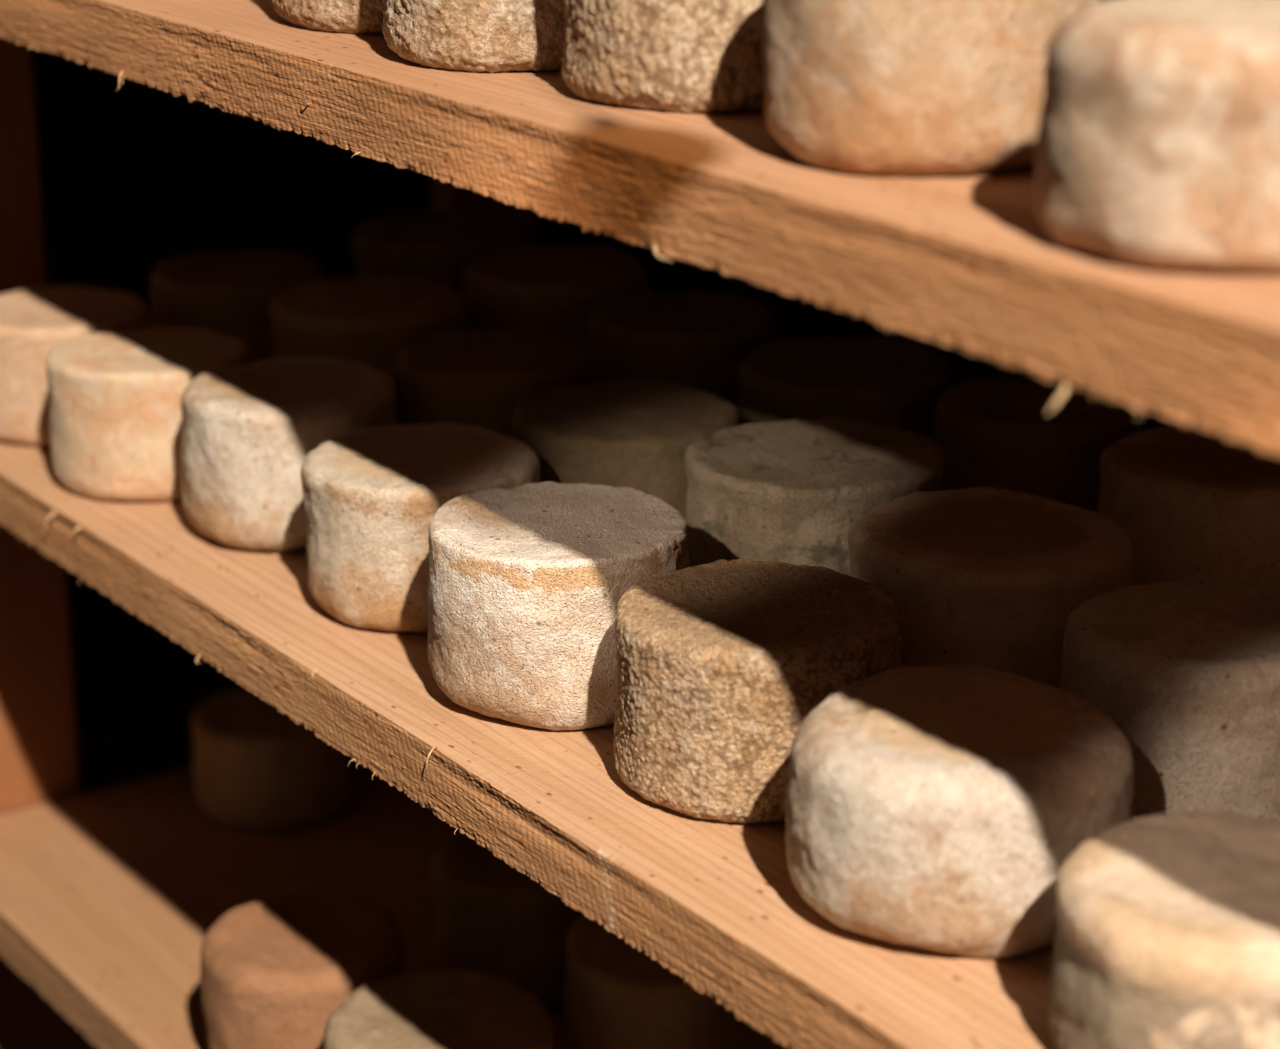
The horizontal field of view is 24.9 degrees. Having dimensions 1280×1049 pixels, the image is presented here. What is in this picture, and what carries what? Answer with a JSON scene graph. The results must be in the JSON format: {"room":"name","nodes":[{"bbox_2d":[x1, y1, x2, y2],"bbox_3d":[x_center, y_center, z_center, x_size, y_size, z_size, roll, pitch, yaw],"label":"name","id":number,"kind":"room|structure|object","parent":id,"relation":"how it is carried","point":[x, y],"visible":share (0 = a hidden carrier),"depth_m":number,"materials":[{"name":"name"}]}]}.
{"room":"cheese aging cellar","nodes":[
{"label":"cheese aging cellar","id":0,"kind":"room"},
{"bbox_2d":[66,569,240,792],"bbox_3d":[-0.032,1.260,0.582,5.500,0.100,7.500,-12,22,-32],"label":"wall","id":1,"kind":"structure","parent":0,"point":[137,690],"depth_m":3.63,"materials":[{"name":"black"}]},
{"bbox_2d":[0,38,97,1048],"bbox_3d":[-0.381,0.012,1.655,0.103,1.600,0.024,-12,22,-32],"label":"upright post","id":2,"kind":"object","parent":1,"relation":"on","point":[39,758],"visible":0.43,"depth_m":1.68,"materials":[{"name":"brown wood"}]},
{"bbox_2d":[0,763,567,1048],"bbox_3d":[0.102,0.311,1.308,0.431,0.028,1.220,-12,22,-32],"label":"plank","id":3,"kind":"object","parent":2,"relation":"attached to","point":[110,896],"visible":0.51,"depth_m":1.60,"materials":[{"name":"brown wood"}]},
{"bbox_2d":[191,687,357,832],"bbox_3d":[-0.213,0.136,1.698,0.097,0.061,0.095,-12,22,-32],"label":"cheese","id":4,"kind":"object","parent":3,"relation":"on","point":[255,768],"visible":0.77,"depth_m":1.66,"materials":[{"name":"brown food"}]},
{"bbox_2d":[200,894,404,1048],"bbox_3d":[-0.162,0.228,1.399,0.100,0.073,0.098,-12,22,-32],"label":"cheese","id":5,"kind":"object","parent":3,"relation":"on","point":[274,971],"visible":0.88,"depth_m":1.36,"materials":[{"name":"food"}]},
{"bbox_2d":[323,969,552,1048],"bbox_3d":[-0.091,0.255,1.317,0.106,0.073,0.106,-12,22,-32],"label":"cheese","id":6,"kind":"object","parent":3,"relation":"on","point":[444,1008],"visible":1,"depth_m":1.31,"materials":[{"name":"beige food"}]},
{"bbox_2d":[564,915,729,1048],"bbox_3d":[0.013,0.230,1.392,0.102,0.073,0.101,-12,22,-32],"label":"cheese","id":7,"kind":"object","parent":3,"relation":"on","point":[617,997],"visible":0.38,"depth_m":1.35,"materials":[{"name":"brown food"}]},
{"bbox_2d":[705,1011,787,1048],"bbox_3d":[0.076,0.263,1.294,0.100,0.072,0.103,-12,22,-32],"label":"cheese","id":8,"kind":"object","parent":3,"relation":"on","point":[727,1033],"visible":0.12,"depth_m":1.29,"materials":[{"name":"brown food"}]},
{"bbox_2d":[0,441,1056,1048],"bbox_3d":[0.101,0.065,1.226,0.434,0.031,1.220,-12,22,-32],"label":"plank","id":9,"kind":"object","parent":2,"relation":"attached to","point":[717,904],"visible":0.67,"depth_m":1.08,"materials":[{"name":"brown wood"}]},
{"bbox_2d":[0,285,149,445],"bbox_3d":[-0.305,-0.083,1.521,0.100,0.066,0.097,-12,22,-32],"label":"cheese","id":10,"kind":"object","parent":9,"relation":"on","point":[33,320],"visible":0.59,"depth_m":1.48,"materials":[{"name":"beige food"}]},
{"bbox_2d":[45,326,249,500],"bbox_3d":[-0.241,-0.055,1.432,0.099,0.068,0.096,-7,19,-20],"label":"cheese","id":11,"kind":"object","parent":9,"relation":"on","point":[115,417],"visible":0.77,"depth_m":1.39,"materials":[{"name":"beige food"}]},
{"bbox_2d":[151,249,326,362],"bbox_3d":[-0.216,-0.106,1.579,0.097,0.072,0.100,-12,22,-32],"label":"cheese","id":12,"kind":"object","parent":9,"relation":"on","point":[230,292],"visible":0.56,"depth_m":1.54,"materials":[{"name":"brown food"}]},
{"bbox_2d":[180,356,396,550],"bbox_3d":[-0.164,-0.034,1.360,0.104,0.072,0.102,-12,22,-32],"label":"cheese","id":13,"kind":"object","parent":9,"relation":"on","point":[249,430],"visible":0.77,"depth_m":1.32,"materials":[{"name":"beige food"}]},
{"bbox_2d":[270,275,468,375],"bbox_3d":[-0.140,-0.084,1.510,0.104,0.074,0.103,-12,22,-32],"label":"cheese","id":14,"kind":"object","parent":9,"relation":"on","point":[366,320],"visible":0.51,"depth_m":1.47,"materials":[{"name":"brown food"}]},
{"bbox_2d":[300,422,539,632],"bbox_3d":[-0.095,0.001,1.261,0.103,0.068,0.106,-12,22,-32],"label":"cheese","id":15,"kind":"object","parent":9,"relation":"on","point":[372,495],"visible":0.74,"depth_m":1.22,"materials":[{"name":"beige food"}]},
{"bbox_2d":[354,210,527,295],"bbox_3d":[-0.114,-0.139,1.678,0.101,0.074,0.102,-12,22,-32],"label":"cheese","id":16,"kind":"object","parent":9,"relation":"on","point":[433,245],"visible":0.47,"depth_m":1.64,"materials":[{"name":"brown food"}]},
{"bbox_2d":[391,328,590,436],"bbox_3d":[-0.072,-0.050,1.410,0.096,0.073,0.100,-13,22,-35],"label":"cheese","id":17,"kind":"object","parent":9,"relation":"on","point":[470,376],"visible":0.47,"depth_m":1.37,"materials":[{"name":"brown food"}]},
{"bbox_2d":[463,245,648,355],"bbox_3d":[-0.044,-0.108,1.583,0.104,0.074,0.102,-12,22,-32],"label":"cheese","id":18,"kind":"object","parent":9,"relation":"on","point":[555,290],"visible":0.47,"depth_m":1.54,"materials":[{"name":"brown food"}]},
{"bbox_2d":[427,481,689,730],"bbox_3d":[-0.032,0.032,1.158,0.105,0.074,0.107,-12,22,-32],"label":"cheese","id":19,"kind":"object","parent":9,"relation":"on","point":[527,582],"visible":0.8,"depth_m":1.12,"materials":[{"name":"beige food"}]},
{"bbox_2d":[512,378,740,518],"bbox_3d":[-0.007,-0.019,1.319,0.106,0.070,0.106,-12,22,-32],"label":"cheese","id":20,"kind":"object","parent":9,"relation":"on","point":[628,433],"visible":0.53,"depth_m":1.28,"materials":[{"name":"beige food"}]},
{"bbox_2d":[588,291,777,407],"bbox_3d":[0.020,-0.075,1.486,0.097,0.072,0.099,-12,22,-32],"label":"cheese","id":21,"kind":"object","parent":9,"relation":"on","point":[699,340],"visible":0.54,"depth_m":1.45,"materials":[{"name":"brown food"}]},
{"bbox_2d":[613,559,901,822],"bbox_3d":[0.044,0.060,1.077,0.108,0.070,0.110,16,24,40],"label":"cheese","id":22,"kind":"object","parent":9,"relation":"on","point":[721,663],"visible":0.83,"depth_m":1.04,"materials":[{"name":"beige food"}]},
{"bbox_2d":[684,417,944,575],"bbox_3d":[0.075,0.003,1.246,0.111,0.074,0.107,-6,19,-17],"label":"cheese","id":23,"kind":"object","parent":9,"relation":"on","point":[789,491],"visible":0.59,"depth_m":1.21,"materials":[{"name":"beige food"}]},
{"bbox_2d":[737,336,951,438],"bbox_3d":[0.097,-0.044,1.390,0.106,0.073,0.103,-12,22,-32],"label":"cheese","id":24,"kind":"object","parent":9,"relation":"on","point":[899,384],"visible":0.55,"depth_m":1.35,"materials":[{"name":"brown food"}]},
{"bbox_2d":[785,665,1133,958],"bbox_3d":[0.106,0.095,0.974,0.114,0.069,0.114,-12,22,-32],"label":"cheese","id":25,"kind":"object","parent":9,"relation":"on","point":[941,808],"visible":0.94,"depth_m":0.93,"materials":[{"name":"beige food"}]},
{"bbox_2d":[847,486,1132,688],"bbox_3d":[0.137,0.035,1.146,0.109,0.075,0.110,-12,22,-32],"label":"cheese","id":26,"kind":"object","parent":9,"relation":"on","point":[983,576],"visible":0.57,"depth_m":1.10,"materials":[{"name":"beige food"}]},
{"bbox_2d":[933,376,1140,511],"bbox_3d":[0.180,-0.024,1.330,0.092,0.072,0.095,-12,22,-32],"label":"cheese","id":27,"kind":"object","parent":9,"relation":"on","point":[997,432],"visible":0.48,"depth_m":1.29,"materials":[{"name":"beige food"}]},
{"bbox_2d":[1047,812,1279,1048],"bbox_3d":[0.178,0.132,0.877,0.107,0.059,0.107,-12,22,-32],"label":"cheese","id":28,"kind":"object","parent":9,"relation":"on","point":[1168,937],"visible":1,"depth_m":0.85,"materials":[{"name":"beige food"}]},
{"bbox_2d":[1060,581,1279,821],"bbox_3d":[0.205,0.067,1.055,0.104,0.072,0.102,6,19,17],"label":"cheese","id":29,"kind":"object","parent":9,"relation":"on","point":[1188,672],"visible":0.8,"depth_m":1.01,"materials":[{"name":"beige food"}]},
{"bbox_2d":[1098,425,1279,588],"bbox_3d":[0.246,0.005,1.242,0.100,0.073,0.102,-12,22,-32],"label":"cheese","id":30,"kind":"object","parent":9,"relation":"on","point":[1194,504],"visible":0.68,"depth_m":1.20,"materials":[{"name":"brown food"}]},
{"bbox_2d":[0,0,1279,455],"bbox_3d":[0.101,-0.172,1.148,0.434,0.040,1.220,-12,22,-32],"label":"plank","id":31,"kind":"object","parent":2,"relation":"attached to","point":[968,263],"visible":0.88,"depth_m":0.89,"materials":[{"name":"brown wood"}]},
{"bbox_2d":[272,0,383,34],"bbox_3d":[-0.100,-0.243,1.184,0.101,0.073,0.101,-12,22,-32],"label":"cheese","id":32,"kind":"object","parent":31,"relation":"on","point":[360,17],"visible":0.44,"depth_m":1.15,"materials":[{"name":"food"}]},
{"bbox_2d":[382,0,565,72],"bbox_3d":[-0.048,-0.214,1.095,0.102,0.074,0.103,-12,22,-32],"label":"cheese","id":33,"kind":"object","parent":31,"relation":"on","point":[475,36],"visible":0.73,"depth_m":1.06,"materials":[{"name":"beige food"}]},
{"bbox_2d":[561,0,764,113],"bbox_3d":[0.023,-0.189,1.018,0.103,0.073,0.103,-9,20,-25],"label":"cheese","id":34,"kind":"object","parent":31,"relation":"on","point":[678,56],"visible":0.68,"depth_m":0.98,"materials":[{"name":"beige food"}]},
{"bbox_2d":[762,0,1098,175],"bbox_3d":[0.091,-0.153,0.909,0.103,0.073,0.106,6,19,18],"label":"cheese","id":35,"kind":"object","parent":31,"relation":"on","point":[859,87],"visible":0.79,"depth_m":0.87,"materials":[{"name":"beige food"}]},
{"bbox_2d":[1035,0,1279,273],"bbox_3d":[0.159,-0.109,0.790,0.100,0.065,0.102,-12,22,-32],"label":"cheese","id":36,"kind":"object","parent":31,"relation":"on","point":[1158,135],"visible":1,"depth_m":0.75,"materials":[{"name":"beige food"}]},
{"bbox_2d":[431,177,535,245],"bbox_3d":[-0.096,-0.048,1.839,0.063,1.600,0.024,-12,22,-32],"label":"upright post","id":37,"kind":"object","parent":1,"relation":"on","point":[446,196],"visible":0.02,"depth_m":1.77,"materials":[{"name":"brown wood"}]},
{"bbox_2d":[32,49,721,327],"bbox_3d":[-2.123,-1.821,2.909,5.600,4.300,0.100,-12,22,-32],"label":"wall","id":38,"kind":"structure","parent":0,"point":[136,177],"depth_m":4.31,"materials":[{"name":"stone"}]},
{"bbox_2d":[722,275,1194,430],"bbox_3d":[2.285,-1.321,1.388,0.100,4.300,7.500,-12,22,-32],"label":"wall","id":39,"kind":"structure","parent":0,"point":[796,317],"depth_m":4.67,"materials":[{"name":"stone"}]}
]}

